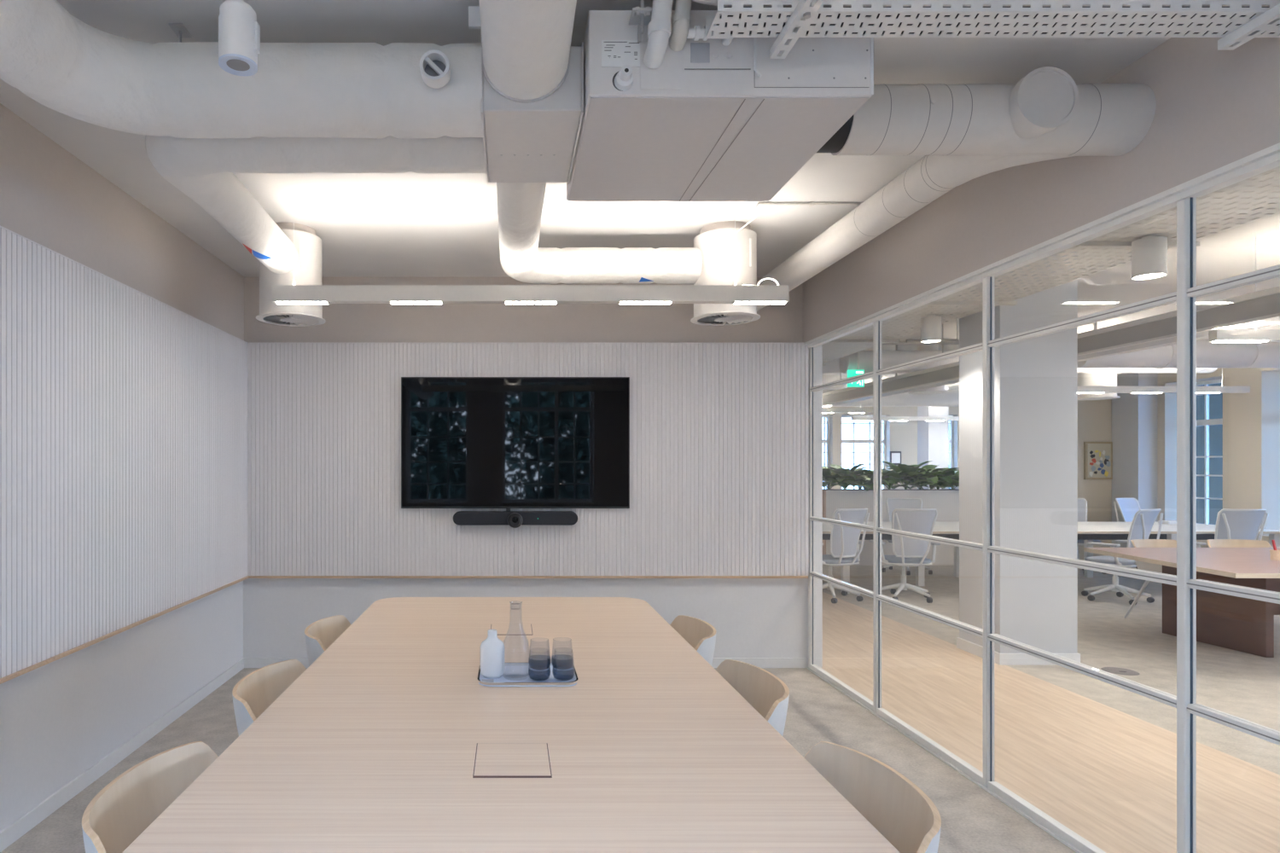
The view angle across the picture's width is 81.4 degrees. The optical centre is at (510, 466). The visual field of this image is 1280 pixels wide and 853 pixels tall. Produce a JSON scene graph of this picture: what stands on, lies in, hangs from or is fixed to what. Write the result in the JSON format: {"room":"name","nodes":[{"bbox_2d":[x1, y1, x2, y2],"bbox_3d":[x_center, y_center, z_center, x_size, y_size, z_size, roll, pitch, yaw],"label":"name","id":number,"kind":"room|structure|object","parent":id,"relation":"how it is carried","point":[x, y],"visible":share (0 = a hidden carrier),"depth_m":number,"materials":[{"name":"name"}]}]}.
{"room":"office","nodes":[
{"label":"office","id":0,"kind":"room"},
{"bbox_2d":[0,103,244,831],"bbox_3d":[-2.064,0.044,2.295,0.212,2.880,6.590,0,0,0],"label":"wall","id":1,"kind":"structure","parent":0,"point":[59,718],"depth_m":3.53,"materials":[{"name":"paint"}]},
{"bbox_2d":[0,657,244,852],"bbox_3d":[-1.964,1.446,2.295,0.012,0.075,6.190,0,0,0],"label":"baseboard","id":2,"kind":"structure","parent":1,"relation":"attached to","point":[21,826],"depth_m":3.51,"materials":[{"name":"paint"}]},
{"bbox_2d":[0,225,248,684],"bbox_3d":[-1.939,-0.046,2.295,0.062,1.721,6.190,0,0,0],"label":"wall panel","id":3,"kind":"object","parent":1,"relation":"attached to","point":[124,411],"visible":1,"depth_m":3.45,"materials":[{"name":"fabric"}]},
{"bbox_2d":[243,277,822,668],"bbox_3d":[0.165,0.044,5.484,4.270,2.880,0.212,0,0,0],"label":"wall","id":4,"kind":"structure","parent":0,"point":[751,618],"depth_m":5.39,"materials":[{"name":"paint"}]},
{"bbox_2d":[244,657,806,668],"bbox_3d":[0.111,1.446,5.384,4.138,0.075,0.012,0,0,0],"label":"baseboard","id":5,"kind":"structure","parent":4,"relation":"attached to","point":[248,662],"depth_m":5.38,"materials":[{"name":"paint"}]},
{"bbox_2d":[247,342,808,578],"bbox_3d":[0.130,-0.046,5.359,4.100,1.721,0.062,0,0,0],"label":"wall panel","id":6,"kind":"object","parent":4,"relation":"attached to","point":[719,431],"visible":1,"depth_m":5.34,"materials":[{"name":"paint"}]},
{"bbox_2d":[401,377,629,508],"bbox_3d":[0.037,-0.173,5.317,1.656,0.952,0.049,0,0,0],"label":"television","id":7,"kind":"object","parent":6,"relation":"attached to","point":[467,442],"visible":1,"depth_m":5.30,"materials":[{"name":"black plastic"}]},
{"bbox_2d":[453,508,577,528],"bbox_3d":[0.036,0.371,5.274,0.901,0.141,0.122,0,0,0],"label":"bar","id":8,"kind":"object","parent":7,"relation":"attached to","point":[513,519],"visible":1,"depth_m":5.25,"materials":[{"name":"plastic"}]},
{"bbox_2d":[756,66,1078,311],"bbox_3d":[1.854,-1.208,3.884,0.393,0.224,2.988,0,0,0],"label":"duct","id":9,"kind":"object","parent":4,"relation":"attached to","point":[1046,97],"visible":0.8,"depth_m":2.97,"materials":[{"name":"metal"}]},
{"bbox_2d":[0,0,1210,277],"bbox_3d":[0.065,-1.446,2.295,4.470,0.100,6.590,0,0,0],"label":"ceiling","id":10,"kind":"structure","parent":0,"point":[410,224],"depth_m":3.56,"materials":[{"name":"paint"}]},
{"bbox_2d":[168,23,191,42],"bbox_3d":[-1.053,-1.351,2.335,0.044,0.090,0.070,0,0,0],"label":"hanger","id":11,"kind":"object","parent":10,"relation":"attached to","point":[179,29],"visible":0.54,"depth_m":2.33,"materials":[{"name":"metal"}]},
{"bbox_2d":[0,0,483,138],"bbox_3d":[-1.208,-1.180,0.979,1.271,0.270,3.511,0,0,21],"label":"duct","id":12,"kind":"object","parent":11,"relation":"hanging from","point":[72,67],"visible":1,"depth_m":2.18,"materials":[{"name":"white metal"}]},
{"bbox_2d":[218,0,260,75],"bbox_3d":[-0.690,-1.207,1.860,0.099,0.378,0.094,0,0,0],"label":"ceiling speaker","id":13,"kind":"object","parent":10,"relation":"hanging from","point":[239,29],"visible":1,"depth_m":1.82,"materials":[{"name":"white plastic"}]},
{"bbox_2d":[226,58,250,70],"bbox_3d":[-0.692,-1.023,1.860,0.056,0.002,0.056,0,0,0],"label":"grille","id":14,"kind":"object","parent":13,"relation":"attached to","point":[231,64],"depth_m":1.86,"materials":[{"name":"grey plastic"}]},
{"bbox_2d":[468,5,583,184],"bbox_3d":[0.048,-1.218,2.467,0.345,0.315,0.565,0,0,0],"label":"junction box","id":15,"kind":"object","parent":10,"relation":"hanging from","point":[536,142],"visible":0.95,"depth_m":2.32,"materials":[{"name":"grey metal"}]},
{"bbox_2d":[145,135,485,273],"bbox_3d":[-0.739,-1.191,3.314,1.322,0.263,1.718,0,0,0],"label":"duct","id":16,"kind":"object","parent":15,"relation":"attached to","point":[202,169],"visible":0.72,"depth_m":2.58,"materials":[{"name":"white metal"}]},
{"bbox_2d":[256,222,325,326],"bbox_3d":[-1.295,-1.129,4.320,0.394,0.533,0.394,0,0,0],"label":"ceiling vent","id":17,"kind":"object","parent":16,"relation":"attached to","point":[308,270],"visible":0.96,"depth_m":4.19,"materials":[{"name":"metal"}]},
{"bbox_2d":[478,0,576,103],"bbox_3d":[0.038,-1.229,0.699,0.282,0.281,3.000,0,0,0],"label":"duct","id":18,"kind":"object","parent":15,"relation":"attached to","point":[526,43],"visible":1,"depth_m":1.95,"materials":[{"name":"grey metal"}]},
{"bbox_2d":[496,182,702,284],"bbox_3d":[0.520,-1.181,3.572,1.160,0.210,1.667,0,0,0],"label":"duct","id":19,"kind":"object","parent":15,"relation":"attached to","point":[520,205],"visible":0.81,"depth_m":4.20,"materials":[{"name":"white metal"}]},
{"bbox_2d":[272,204,789,304],"bbox_3d":[0.107,-1.133,3.900,2.735,0.527,0.060,0,0,0],"label":"linear pendant light","id":20,"kind":"object","parent":10,"relation":"hanging from","point":[744,293],"visible":1,"depth_m":3.87,"materials":[{"name":"white metal"}]},
{"bbox_2d":[643,0,673,69],"bbox_3d":[0.421,-1.269,2.050,0.081,0.262,0.113,0,0,0],"label":"pipe","id":21,"kind":"object","parent":10,"relation":"hanging from","point":[659,32],"visible":1,"depth_m":2.02,"materials":[{"name":"white plastic"}]},
{"bbox_2d":[669,0,691,51],"bbox_3d":[0.483,-1.294,2.056,0.058,0.209,0.095,0,0,0],"label":"pipe","id":22,"kind":"object","parent":10,"relation":"hanging from","point":[681,18],"visible":1,"depth_m":2.04,"materials":[{"name":"white plastic"}]},
{"bbox_2d":[566,0,873,201],"bbox_3d":[0.633,-1.228,2.480,0.817,0.336,0.900,0,0,0],"label":"air conditioning unit","id":23,"kind":"object","parent":10,"relation":"hanging from","point":[716,121],"visible":0.97,"depth_m":2.17,"materials":[{"name":"metal"}]},
{"bbox_2d":[603,41,639,59],"bbox_3d":[0.319,-1.193,2.097,0.102,0.051,0.001,0,0,0],"label":"label","id":24,"kind":"object","parent":23,"relation":"attached to","point":[612,50],"depth_m":2.10,"materials":[{"name":"white paper"}]},
{"bbox_2d":[686,25,733,46],"bbox_3d":[0.567,-1.221,2.071,0.133,0.036,0.057,0,0,0],"label":"pipe","id":25,"kind":"object","parent":23,"relation":"attached to","point":[697,32],"visible":0.44,"depth_m":2.05,"materials":[{"name":"white plastic"}]},
{"bbox_2d":[690,221,760,325],"bbox_3d":[1.262,-1.129,4.300,0.394,0.533,0.394,0,0,0],"label":"ceiling vent","id":26,"kind":"object","parent":10,"relation":"in","point":[715,241],"visible":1,"depth_m":4.15,"materials":[{"name":"metal"}]},
{"bbox_2d":[769,0,824,58],"bbox_3d":[0.757,-1.273,1.688,0.043,0.246,0.775,0,0,0],"label":"support strut","id":27,"kind":"object","parent":10,"relation":"hanging from","point":[803,8],"visible":1,"depth_m":1.93,"materials":[{"name":"metal"}]},
{"bbox_2d":[705,0,1279,37],"bbox_3d":[1.344,-1.216,1.962,1.608,0.061,0.118,0,0,0],"label":"cable tray","id":28,"kind":"object","parent":27,"relation":"on","point":[737,20],"visible":0.94,"depth_m":1.93,"materials":[{"name":"white metal"}]},
{"bbox_2d":[757,201,862,206],"bbox_3d":[1.729,-1.387,3.860,0.838,0.018,0.020,0,0,0],"label":"conduit","id":29,"kind":"object","parent":10,"relation":"attached to","point":[811,203],"visible":0.76,"depth_m":3.86,"materials":[{"name":"white metal"}]},
{"bbox_2d":[1217,3,1279,50],"bbox_3d":[1.985,-1.273,1.665,0.043,0.246,0.730,0,0,0],"label":"support strut","id":30,"kind":"object","parent":10,"relation":"attached to","point":[1270,18],"visible":1,"depth_m":1.95,"materials":[{"name":"metal"}]},
{"bbox_2d":[0,564,1279,852],"bbox_3d":[5.015,1.534,7.050,14.370,0.100,18.500,0,0,0],"label":"floor","id":31,"kind":"structure","parent":0,"point":[1108,775],"depth_m":4.16,"materials":[{"name":"brown wood"}]},
{"bbox_2d":[81,741,218,852],"bbox_3d":[-0.692,1.102,1.665,0.432,0.772,0.551,0,0,0],"label":"tub chair","id":32,"kind":"object","parent":31,"relation":"on","point":[127,805],"visible":0.42,"depth_m":1.74,"materials":[{"name":"brown wood"}]},
{"bbox_2d":[232,659,306,736],"bbox_3d":[-0.690,1.102,2.475,0.432,0.772,0.551,0,0,2],"label":"tub chair","id":33,"kind":"object","parent":31,"relation":"on","point":[253,695],"visible":0.1,"depth_m":2.56,"materials":[{"name":"brown wood"}]},
{"bbox_2d":[304,615,351,666],"bbox_3d":[-0.692,1.102,3.290,0.432,0.772,0.551,0,0,-1],"label":"tub chair","id":34,"kind":"object","parent":31,"relation":"on","point":[321,634],"visible":0.14,"depth_m":3.40,"materials":[{"name":"beige fabric"}]},
{"bbox_2d":[122,597,900,852],"bbox_3d":[0.002,1.111,2.450,1.493,0.745,3.400,0,0,0],"label":"meeting table","id":35,"kind":"object","parent":31,"relation":"on","point":[391,741],"visible":1,"depth_m":1.89,"materials":[{"name":"brown wood"}]},
{"bbox_2d":[477,663,578,686],"bbox_3d":[0.060,0.732,2.578,0.344,0.014,0.253,0,0,0],"label":"serving tray","id":36,"kind":"object","parent":35,"relation":"on","point":[511,670],"visible":0.73,"depth_m":2.56,"materials":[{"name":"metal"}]},
{"bbox_2d":[480,629,504,679],"bbox_3d":[-0.063,0.653,2.560,0.086,0.162,0.086,0,0,0],"label":"ceramic bottle","id":37,"kind":"object","parent":36,"relation":"on","point":[492,648],"visible":1,"depth_m":2.53,"materials":[{"name":"white ceramic"}]},
{"bbox_2d":[669,615,716,665],"bbox_3d":[0.694,1.102,3.290,0.432,0.772,0.551,0,0,2],"label":"tub chair","id":38,"kind":"object","parent":31,"relation":"on","point":[699,634],"visible":0.16,"depth_m":3.41,"materials":[{"name":"brown wood"}]},
{"bbox_2d":[715,659,789,736],"bbox_3d":[0.694,1.102,2.475,0.432,0.772,0.551,0,0,-1],"label":"tub chair","id":39,"kind":"object","parent":31,"relation":"on","point":[767,694],"visible":0.17,"depth_m":2.56,"materials":[{"name":"brown wood"}]},
{"bbox_2d":[822,508,869,603],"bbox_3d":[3.606,0.968,8.203,0.650,1.030,0.696,0,0,-20],"label":"chair","id":40,"kind":"object","parent":31,"relation":"on","point":[845,542],"visible":0.7,"depth_m":7.97,"materials":[{"name":"grey plastic"}]},
{"bbox_2d":[822,488,872,522],"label":"planter","id":41,"kind":"object","parent":31,"relation":"on","point":[833,499],"depth_m":11.00,"materials":[{"name":"white wood"}]},
{"bbox_2d":[822,465,858,489],"bbox_3d":[4.873,0.191,11.098,0.939,0.404,0.893,0,0,38],"label":"plant","id":42,"kind":"object","parent":41,"relation":"on","point":[827,474],"visible":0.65,"depth_m":10.95,"materials":[{"name":"green plant"}]},
{"bbox_2d":[822,464,872,489],"bbox_3d":[5.113,0.178,11.096,0.787,0.429,0.825,0,0,38],"label":"plant","id":43,"kind":"object","parent":41,"relation":"on","point":[835,469],"visible":0.58,"depth_m":10.97,"materials":[{"name":"green plant"}]},
{"bbox_2d":[837,470,893,489],"bbox_3d":[5.329,0.215,11.089,0.795,0.356,0.879,0,0,6],"label":"plant","id":44,"kind":"object","parent":41,"relation":"on","point":[866,481],"visible":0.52,"depth_m":10.94,"materials":[{"name":"green plant"}]},
{"bbox_2d":[861,468,897,491],"bbox_3d":[5.577,0.211,11.150,0.661,0.363,0.855,0,0,-6],"label":"plant","id":45,"kind":"object","parent":41,"relation":"on","point":[884,473],"visible":0.23,"depth_m":11.04,"materials":[{"name":"green plant"}]},
{"bbox_2d":[850,540,872,565],"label":"cabinet","id":46,"kind":"object","parent":31,"relation":"on","point":[866,555],"depth_m":11.00,"materials":[{"name":"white wood"}]},
{"bbox_2d":[803,741,941,852],"bbox_3d":[0.697,1.102,1.665,0.432,0.772,0.551,0,0,0],"label":"tub chair","id":47,"kind":"object","parent":31,"relation":"on","point":[897,808],"visible":0.41,"depth_m":1.74,"materials":[{"name":"brown wood"}]},
{"bbox_2d":[822,522,959,593],"bbox_3d":[4.625,1.117,9.198,3.050,0.735,1.504,0,0,0],"label":"desk","id":48,"kind":"object","parent":31,"relation":"on","point":[948,530],"visible":0.25,"depth_m":9.08,"materials":[{"name":"white laminate"}]},
{"bbox_2d":[822,534,959,540],"bbox_3d":[4.625,0.874,9.200,2.450,0.070,0.240,0,0,0],"label":"desk edge","id":49,"kind":"object","parent":48,"relation":"on","point":[825,537],"depth_m":9.08,"materials":[{"name":"grey plastic"}]},
{"bbox_2d":[869,508,940,603],"bbox_3d":[4.418,0.968,8.202,0.650,1.030,0.696,0,0,7],"label":"chair","id":50,"kind":"object","parent":31,"relation":"on","point":[908,552],"visible":0.82,"depth_m":7.98,"materials":[{"name":"grey plastic"}]},
{"bbox_2d":[882,498,932,575],"bbox_3d":[5.557,0.968,10.267,0.650,1.030,0.696,0,0,23],"label":"chair","id":51,"kind":"object","parent":31,"relation":"on","point":[892,503],"visible":0.32,"depth_m":10.52,"materials":[{"name":"grey plastic"}]},
{"bbox_2d":[881,488,959,522],"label":"planter","id":52,"kind":"object","parent":31,"relation":"on","point":[945,503],"depth_m":11.00,"materials":[{"name":"white wood"}]},
{"bbox_2d":[867,470,924,489],"bbox_3d":[5.747,0.210,11.199,0.847,0.365,0.806,0,0,-14],"label":"plant","id":53,"kind":"object","parent":52,"relation":"on","point":[893,473],"visible":0.49,"depth_m":11.02,"materials":[{"name":"green plant"}]},
{"bbox_2d":[881,460,944,489],"bbox_3d":[6.076,0.153,11.124,0.876,0.478,0.919,0,0,6],"label":"plant","id":54,"kind":"object","parent":52,"relation":"on","point":[906,469],"visible":0.7,"depth_m":10.96,"materials":[{"name":"green plant"}]},
{"bbox_2d":[887,465,951,489],"bbox_3d":[6.235,0.180,11.144,0.951,0.425,1.051,0,0,44],"label":"plant","id":55,"kind":"object","parent":52,"relation":"on","point":[933,479],"visible":0.53,"depth_m":10.94,"materials":[{"name":"green plant"}]},
{"bbox_2d":[908,467,959,489],"bbox_3d":[6.481,0.204,11.121,0.890,0.378,0.688,0,0,-7],"label":"plant","id":56,"kind":"object","parent":52,"relation":"on","point":[939,474],"visible":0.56,"depth_m":10.97,"materials":[{"name":"green plant"}]},
{"bbox_2d":[925,467,959,489],"bbox_3d":[6.740,0.203,11.084,0.836,0.378,0.879,0,0,-40],"label":"plant","id":57,"kind":"object","parent":52,"relation":"on","point":[955,480],"visible":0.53,"depth_m":11.02,"materials":[{"name":"green plant"}]},
{"bbox_2d":[925,543,954,565],"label":"cabinet","id":58,"kind":"object","parent":31,"relation":"on","point":[945,553],"depth_m":11.00,"materials":[{"name":"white wood"}]},
{"bbox_2d":[1077,498,1105,574],"bbox_3d":[7.985,0.968,10.317,0.650,1.030,0.696,0,0,17],"label":"chair","id":59,"kind":"object","parent":31,"relation":"on","point":[1082,503],"visible":0.17,"depth_m":10.49,"materials":[{"name":"grey plastic"}]},
{"bbox_2d":[1100,667,1140,675],"bbox_3d":[4.420,1.481,5.300,0.216,0.006,0.216,0,0,0],"label":"floor outlet","id":60,"kind":"object","parent":31,"relation":"on","point":[1112,670],"visible":0.99,"depth_m":5.30,"materials":[{"name":"grey plastic"}]},
{"bbox_2d":[1081,508,1163,605],"bbox_3d":[6.728,0.968,8.104,0.650,1.030,0.696,0,0,-26],"label":"chair","id":61,"kind":"object","parent":31,"relation":"on","point":[1143,522],"visible":0.74,"depth_m":7.90,"materials":[{"name":"grey plastic"}]},
{"bbox_2d":[1113,497,1140,569],"bbox_3d":[8.994,0.968,10.297,0.650,1.030,0.696,0,0,-20],"label":"chair","id":62,"kind":"object","parent":31,"relation":"on","point":[1128,507],"visible":0.17,"depth_m":10.56,"materials":[{"name":"grey plastic"}]},
{"bbox_2d":[1123,539,1176,618],"bbox_3d":[6.280,1.102,7.002,0.551,0.772,0.432,0,0,-9],"label":"tub chair","id":63,"kind":"object","parent":31,"relation":"on","point":[1137,543],"visible":0.21,"depth_m":7.14,"materials":[{"name":"brown wood"}]},
{"bbox_2d":[1077,522,1279,577],"bbox_3d":[7.675,1.117,9.198,2.750,0.735,1.504,0,0,0],"label":"desk","id":64,"kind":"object","parent":31,"relation":"on","point":[1087,532],"visible":0.34,"depth_m":9.08,"materials":[{"name":"white laminate"}]},
{"bbox_2d":[1077,534,1215,540],"bbox_3d":[7.675,0.874,9.200,2.150,0.070,0.240,0,0,0],"label":"desk edge","id":65,"kind":"object","parent":64,"relation":"on","point":[1080,537],"depth_m":9.08,"materials":[{"name":"grey plastic"}]},
{"bbox_2d":[1083,547,1279,657],"bbox_3d":[6.980,1.114,5.910,3.840,0.740,1.620,0,0,0],"label":"table","id":66,"kind":"object","parent":31,"relation":"on","point":[1226,621],"visible":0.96,"depth_m":5.95,"materials":[{"name":"brown wood"}]},
{"bbox_2d":[1196,508,1268,547],"bbox_3d":[7.898,0.968,8.132,0.650,1.030,0.696,0,0,7],"label":"chair","id":67,"kind":"object","parent":31,"relation":"on","point":[1230,524],"visible":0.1,"depth_m":7.86,"materials":[{"name":"grey plastic"}]},
{"bbox_2d":[1207,539,1272,547],"bbox_3d":[7.050,1.102,7.002,0.551,0.772,0.432,0,0,9],"label":"tub chair","id":68,"kind":"object","parent":31,"relation":"on","point":[1211,543],"visible":0.09,"depth_m":7.18,"materials":[{"name":"beige fabric"}]},
{"bbox_2d":[822,406,959,488],"bbox_3d":[7.250,-0.066,16.150,9.900,3.100,0.300,0,0,0],"label":"wall","id":69,"kind":"structure","parent":0,"point":[901,436],"depth_m":16.00,"materials":[{"name":"beige paint"}]},
{"bbox_2d":[822,415,829,488],"bbox_3d":[6.900,-0.226,16.180,0.300,1.820,0.060,0,0,0],"label":"window","id":70,"kind":"structure","parent":69,"relation":"in","point":[826,441],"depth_m":16.15,"materials":[{"name":"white glass"}]},
{"bbox_2d":[841,415,885,488],"bbox_3d":[7.775,-0.226,16.180,1.050,1.820,0.060,0,0,0],"label":"window","id":71,"kind":"structure","parent":69,"relation":"in","point":[853,441],"depth_m":16.16,"materials":[{"name":"white metal"}]},
{"bbox_2d":[890,451,901,465],"bbox_3d":[8.420,-0.186,15.983,0.240,0.300,0.034,0,0,0],"label":"framed picture","id":72,"kind":"object","parent":69,"relation":"attached to","point":[895,456],"visible":0.86,"depth_m":15.97,"materials":[{"name":"paper"}]},
{"bbox_2d":[948,415,953,488],"bbox_3d":[9.465,-0.226,16.180,0.630,1.820,0.060,0,0,0],"label":"window","id":73,"kind":"structure","parent":69,"relation":"in","point":[951,422],"depth_m":16.15,"materials":[{"name":"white glass"}]},
{"bbox_2d":[917,385,948,488],"bbox_3d":[8.550,-0.066,14.800,0.400,3.100,0.400,0,0,0],"label":"column","id":74,"kind":"structure","parent":0,"point":[933,436],"depth_m":14.60,"materials":[{"name":"white paint"}]},
{"bbox_2d":[959,251,1077,653],"bbox_3d":[3.960,-0.066,5.730,0.580,3.100,0.500,0,0,0],"label":"column","id":75,"kind":"structure","parent":0,"point":[1036,379],"depth_m":5.48,"materials":[{"name":"white paint"}]},
{"bbox_2d":[956,637,1080,665],"bbox_3d":[3.960,1.442,5.730,0.606,0.085,0.526,0,0,0],"label":"baseboard","id":76,"kind":"structure","parent":75,"relation":"attached to","point":[999,659],"depth_m":5.47,"materials":[{"name":"paint"}]},
{"bbox_2d":[802,5,1279,342],"bbox_3d":[2.225,-1.261,2.295,0.150,0.710,6.190,0,0,0],"label":"wall","id":77,"kind":"structure","parent":0,"point":[1215,108],"depth_m":2.79,"materials":[{"name":"grey paint"}]},
{"bbox_2d":[816,83,1156,156],"bbox_3d":[1.595,-1.208,2.549,1.130,0.229,0.230,0,0,0],"label":"duct","id":78,"kind":"object","parent":77,"relation":"attached to","point":[1108,119],"visible":0.8,"depth_m":2.46,"materials":[{"name":"metal"}]},
{"bbox_2d":[804,142,1279,348],"bbox_3d":[2.167,-0.886,2.289,0.035,0.040,6.178,0,0,0],"label":"trim","id":79,"kind":"structure","parent":77,"relation":"attached to","point":[1266,157],"depth_m":2.71,"materials":[{"name":"metal"}]},
{"bbox_2d":[808,162,1279,852],"bbox_3d":[2.209,0.289,2.299,0.042,2.390,6.163,0,0,0],"label":"glass partition frame","id":80,"kind":"structure","parent":77,"relation":"in","point":[1186,582],"depth_m":2.85,"materials":[{"name":"metal"}]},
{"bbox_2d":[806,667,1082,852],"bbox_3d":[2.181,1.479,2.285,0.010,0.010,6.170,0,0,0],"label":"trim","id":81,"kind":"structure","parent":80,"relation":"attached to","point":[966,776],"depth_m":3.51,"materials":[{"name":"metal"}]},
{"bbox_2d":[822,170,1279,389],"bbox_3d":[7.250,-1.666,7.050,9.900,0.100,18.500,0,0,0],"label":"ceiling","id":82,"kind":"structure","parent":0,"point":[1230,253],"depth_m":6.28,"materials":[{"name":"paint"}]},
{"bbox_2d":[822,401,872,413],"bbox_3d":[5.000,-1.243,11.900,2.000,0.746,0.060,0,0,0],"label":"linear pendant light","id":83,"kind":"object","parent":82,"relation":"hanging from","point":[860,410],"visible":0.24,"depth_m":11.87,"materials":[{"name":"white metal"}]},
{"bbox_2d":[847,336,864,387],"bbox_3d":[4.250,-1.298,8.998,0.200,0.635,0.028,0,0,0],"label":"exit sign","id":84,"kind":"object","parent":82,"relation":"hanging from","point":[851,373],"visible":0.56,"depth_m":8.99,"materials":[{"name":"teal plastic"}]},
{"bbox_2d":[851,416,959,420],"bbox_3d":[7.900,-1.243,13.900,2.800,0.746,0.060,0,0,0],"label":"linear pendant light","id":85,"kind":"object","parent":82,"relation":"hanging from","point":[853,418],"visible":0.6,"depth_m":13.87,"materials":[{"name":"white metal"}]},
{"bbox_2d":[908,345,947,394],"bbox_3d":[5.450,-1.292,9.550,0.440,0.648,0.440,0,0,0],"label":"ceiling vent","id":86,"kind":"object","parent":82,"relation":"in","point":[940,389],"visible":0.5,"depth_m":9.44,"materials":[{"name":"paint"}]},
{"bbox_2d":[920,314,941,343],"bbox_3d":[3.320,-1.091,5.770,0.140,0.210,0.140,0,0,0],"label":"ceiling light","id":87,"kind":"object","parent":82,"relation":"attached to","point":[930,324],"visible":1,"depth_m":5.72,"materials":[{"name":"white metal"}]},
{"bbox_2d":[881,322,1097,345],"bbox_3d":[5.158,-1.473,8.000,2.515,0.285,0.032,0,0,0],"label":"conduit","id":88,"kind":"object","parent":82,"relation":"hanging from","point":[1095,325],"visible":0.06,"depth_m":7.99,"materials":[{"name":"white metal"}]},
{"bbox_2d":[838,350,1217,373],"bbox_3d":[6.500,-1.316,9.200,4.600,0.292,0.292,0,0,0],"label":"duct","id":89,"kind":"object","parent":82,"relation":"hanging from","point":[889,358],"visible":0.28,"depth_m":9.10,"materials":[{"name":"grey metal"}]},
{"bbox_2d":[822,166,1279,366],"bbox_3d":[3.340,-1.393,5.500,0.640,0.445,9.000,0,0,0],"label":"cable tray","id":90,"kind":"object","parent":82,"relation":"hanging from","point":[1101,262],"visible":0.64,"depth_m":4.26,"materials":[{"name":"paint"}]},
{"bbox_2d":[822,286,1279,407],"bbox_3d":[5.275,-1.291,9.250,0.690,0.650,12.500,0,0,0],"label":"duct","id":91,"kind":"object","parent":82,"relation":"hanging from","point":[1258,309],"visible":0.7,"depth_m":5.81,"materials":[{"name":"white metal"}]},
{"bbox_2d":[822,389,959,407],"bbox_3d":[8.050,-1.236,13.200,6.900,0.312,0.312,0,0,0],"label":"duct","id":92,"kind":"object","parent":91,"relation":"attached to","point":[951,398],"visible":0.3,"depth_m":13.07,"materials":[{"name":"grey metal"}]},
{"bbox_2d":[1077,372,1120,400],"bbox_3d":[7.500,-1.242,9.350,0.460,0.748,0.460,0,0,0],"label":"ceiling light","id":93,"kind":"object","parent":82,"relation":"in","point":[1105,379],"visible":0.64,"depth_m":9.20,"materials":[{"name":"paint"}]},
{"bbox_2d":[1077,386,1176,393],"bbox_3d":[7.289,-0.907,8.670,1.159,0.071,0.060,0,0,0],"label":"linear pendant light","id":94,"kind":"object","parent":82,"relation":"hanging from","point":[1080,389],"depth_m":8.64,"materials":[{"name":"white metal"}]},
{"bbox_2d":[1131,234,1167,280],"bbox_3d":[3.320,-1.091,3.800,0.140,0.210,0.140,0,0,0],"label":"ceiling light","id":95,"kind":"object","parent":82,"relation":"attached to","point":[1149,253],"visible":1,"depth_m":3.75,"materials":[{"name":"white metal"}]},
{"bbox_2d":[1196,367,1250,393],"bbox_3d":[8.423,-1.018,8.670,0.625,0.292,0.060,0,0,0],"label":"linear pendant light","id":96,"kind":"object","parent":82,"relation":"hanging from","point":[1222,389],"depth_m":8.64,"materials":[{"name":"white metal"}]},
{"bbox_2d":[1209,234,1279,343],"bbox_3d":[6.400,-1.243,5.100,3.000,0.746,0.060,0,0,0],"label":"linear pendant light","id":97,"kind":"object","parent":82,"relation":"hanging from","point":[1255,335],"visible":0.86,"depth_m":5.07,"materials":[{"name":"white metal"}]},
{"bbox_2d":[1077,399,1111,560],"bbox_3d":[8.475,-0.066,11.200,2.650,3.100,0.200,0,0,0],"label":"wall","id":98,"kind":"structure","parent":0,"point":[1094,416],"depth_m":11.10,"materials":[{"name":"beige paint"}]},
{"bbox_2d":[1083,442,1112,479],"bbox_3d":[8.910,-0.091,11.075,0.410,0.570,0.050,0,0,0],"label":"framed painting","id":99,"kind":"object","parent":98,"relation":"attached to","point":[1097,456],"visible":1,"depth_m":11.06},
{"bbox_2d":[1111,373,1157,568],"bbox_3d":[9.259,-0.066,10.855,0.279,3.100,0.470,0,0,0],"label":"column","id":100,"kind":"structure","parent":0,"point":[1134,416],"depth_m":10.66,"materials":[{"name":"white paint"}]},
{"bbox_2d":[1196,383,1222,524],"bbox_3d":[12.100,-0.066,13.650,0.200,3.100,4.700,0,0,0],"label":"window","id":101,"kind":"structure","parent":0,"point":[1215,400],"depth_m":12.52,"materials":[{"name":"clear glass"}]},
{"bbox_2d":[1157,367,1279,547],"bbox_3d":[9.600,-0.066,4.450,0.400,3.100,13.300,0,0,0],"label":"wall","id":102,"kind":"structure","parent":0,"point":[1251,421],"depth_m":9.41,"materials":[{"name":"beige paint"}]},
{"bbox_2d":[822,358,1123,375],"bbox_3d":[7.900,-1.496,10.850,8.200,0.240,0.300,0,0,0],"label":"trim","id":103,"kind":"structure","parent":102,"relation":"attached to","point":[832,368],"depth_m":10.70,"materials":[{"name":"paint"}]},
{"bbox_2d":[1077,338,1279,368],"bbox_3d":[7.625,-1.176,7.600,3.450,0.312,0.312,0,0,0],"label":"duct","id":104,"kind":"object","parent":102,"relation":"attached to","point":[1208,354],"visible":0.67,"depth_m":7.47,"materials":[{"name":"grey metal"}]},
{"bbox_2d":[1196,378,1222,524],"bbox_3d":[9.730,-0.166,10.075,0.060,2.060,0.850,0,0,0],"label":"window frame","id":105,"kind":"structure","parent":102,"relation":"in","point":[1207,422],"depth_m":10.21,"materials":[{"name":"white metal"}]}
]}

